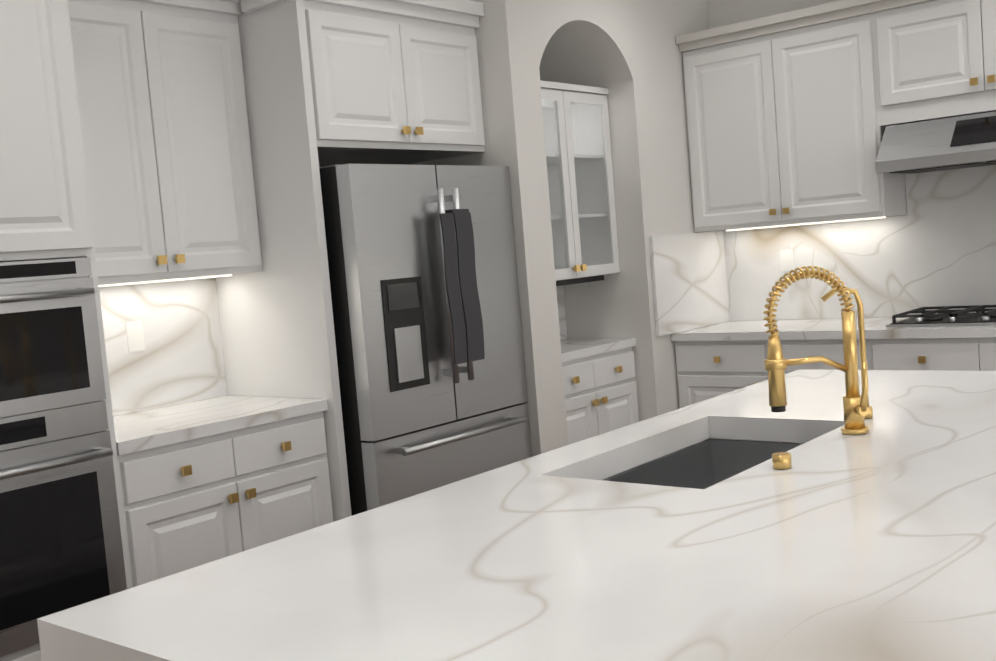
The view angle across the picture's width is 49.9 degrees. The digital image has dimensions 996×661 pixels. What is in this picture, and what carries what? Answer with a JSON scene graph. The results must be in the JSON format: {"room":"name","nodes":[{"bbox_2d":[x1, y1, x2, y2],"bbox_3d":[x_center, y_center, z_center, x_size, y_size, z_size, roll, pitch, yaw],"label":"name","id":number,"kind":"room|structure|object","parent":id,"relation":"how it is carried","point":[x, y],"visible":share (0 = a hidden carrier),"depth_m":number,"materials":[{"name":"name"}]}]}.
{"room":"kitchen","nodes":[
{"label":"kitchen","id":0,"kind":"room"},
{"bbox_2d":[104,0,903,456],"bbox_3d":[-2.666,-0.147,3.482,16.300,3.080,9.400,-1,5,40],"label":"wall","id":1,"kind":"structure","parent":0,"point":[628,54],"depth_m":5.45,"materials":[{"name":"white paint"}]},
{"bbox_2d":[649,231,728,335],"bbox_3d":[1.049,-0.268,5.800,0.018,0.515,0.779,-1,5,40],"label":"backsplash","id":2,"kind":"structure","parent":1,"relation":"attached to","point":[691,290],"depth_m":5.76,"materials":[{"name":"white stone"}]},
{"bbox_2d":[676,0,906,231],"bbox_3d":[1.530,-1.064,5.598,1.040,1.010,0.347,-1,5,40],"label":"upper cabinet","id":3,"kind":"object","parent":1,"relation":"attached to","point":[791,115],"depth_m":5.43,"materials":[{"name":"white wood"}]},
{"bbox_2d":[725,213,912,320],"bbox_3d":[2.460,-0.336,5.150,3.024,0.516,0.019,-1,5,40],"label":"backsplash","id":4,"kind":"structure","parent":1,"relation":"attached to","point":[872,257],"depth_m":5.74,"materials":[{"name":"white stone"}]},
{"bbox_2d":[872,0,995,127],"bbox_3d":[2.287,-1.297,4.942,0.970,0.575,0.347,-1,5,40],"label":"upper cabinet","id":5,"kind":"object","parent":1,"relation":"attached to","point":[936,59],"depth_m":4.95,"materials":[{"name":"white wood"}]},
{"bbox_2d":[875,111,995,173],"bbox_3d":[2.266,-0.881,4.906,0.910,0.228,0.480,-1,5,40],"label":"range hood","id":6,"kind":"object","parent":5,"relation":"attached to","point":[960,142],"visible":1,"depth_m":4.89,"materials":[{"name":"silver metal"}]},
{"bbox_3d":[-2.539,1.413,3.597,16.300,0.060,9.400,-1,5,40],"label":"floor","id":7,"kind":"structure","parent":0,"visible":0},
{"bbox_2d":[0,0,131,660],"bbox_3d":[-1.699,0.073,3.240,0.687,2.520,0.898,-1,5,40],"label":"tall cabinet","id":8,"kind":"object","parent":7,"relation":"on","point":[45,211],"visible":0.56,"depth_m":3.20,"materials":[{"name":"white wood"}]},
{"bbox_2d":[0,257,126,656],"bbox_3d":[-1.659,0.378,3.223,0.667,1.126,0.754,-1,5,40],"label":"double wall oven","id":9,"kind":"object","parent":8,"relation":"in","point":[61,548],"visible":0.96,"depth_m":3.19,"materials":[{"name":"silver metal"}]},
{"bbox_2d":[68,0,333,587],"bbox_3d":[-1.186,-0.006,3.886,0.659,2.500,0.876,-1,5,40],"label":"tall cabinet","id":10,"kind":"object","parent":7,"relation":"on","point":[210,470],"visible":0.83,"depth_m":3.87,"materials":[{"name":"white wood"}]},
{"bbox_2d":[213,0,484,521],"bbox_3d":[-0.582,-0.117,4.583,0.707,2.520,1.097,-1,5,40],"label":"tall cabinet","id":11,"kind":"object","parent":7,"relation":"on","point":[333,82],"visible":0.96,"depth_m":4.15,"materials":[{"name":"white wood"}]},
{"bbox_2d":[319,164,531,515],"bbox_3d":[-0.438,0.230,4.594,0.869,1.805,0.950,-1,5,40],"label":"refrigerator","id":12,"kind":"object","parent":7,"relation":"on","point":[423,274],"visible":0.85,"depth_m":4.24,"materials":[{"name":"silver metal"}]},
{"bbox_2d":[37,369,995,660],"bbox_3d":[0.808,0.741,2.342,1.520,0.915,2.896,-1,5,40],"label":"kitchen island","id":13,"kind":"object","parent":7,"relation":"on","point":[877,541],"visible":0.96,"depth_m":1.75,"materials":[{"name":"stone"}]},
{"bbox_2d":[604,439,801,488],"bbox_3d":[0.524,0.444,2.635,0.414,0.188,0.794,-1,5,40],"label":"undermount sink","id":14,"kind":"object","parent":13,"relation":"in","point":[706,464],"visible":0.04,"depth_m":2.98,"materials":[{"name":"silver metal"}]},
{"bbox_2d":[763,266,872,469],"bbox_3d":[0.757,0.055,2.568,0.202,0.421,0.656,-1,5,40],"label":"brass faucet","id":15,"kind":"object","parent":13,"relation":"on","point":[857,409],"visible":1,"depth_m":2.59,"materials":[{"name":"gold metal"}]},
{"bbox_2d":[540,80,638,444],"bbox_3d":[0.290,-0.096,5.376,0.477,2.220,0.784,-1,5,40],"label":"tall cabinet","id":16,"kind":"object","parent":7,"relation":"on","point":[600,388],"visible":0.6,"depth_m":5.41,"materials":[{"name":"white wood"}]},
{"bbox_2d":[674,341,860,408],"bbox_3d":[1.561,0.454,5.597,1.042,0.888,0.638,-1,5,40],"label":"base cabinet","id":17,"kind":"object","parent":7,"relation":"on","point":[706,370],"depth_m":5.46,"materials":[{"name":"white wood"}]},
{"bbox_2d":[669,317,995,340],"bbox_3d":[3.099,-0.042,4.254,5.142,0.041,0.652,-1,5,40],"label":"countertop","id":18,"kind":"structure","parent":17,"relation":"on","point":[809,328],"depth_m":5.25,"materials":[{"name":"white stone"}]},
{"bbox_2d":[886,305,995,326],"bbox_3d":[2.312,-0.076,4.940,0.870,0.053,0.490,-1,5,40],"label":"gas cooktop","id":19,"kind":"object","parent":18,"relation":"in","point":[944,316],"visible":1,"depth_m":4.97,"materials":[{"name":"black metal"}]},
{"bbox_2d":[865,337,995,370],"bbox_3d":[2.337,0.438,4.957,0.970,0.888,0.638,-1,5,40],"label":"base cabinet","id":20,"kind":"object","parent":7,"relation":"on","point":[934,353],"depth_m":4.80,"materials":[{"name":"white wood"}]}
]}

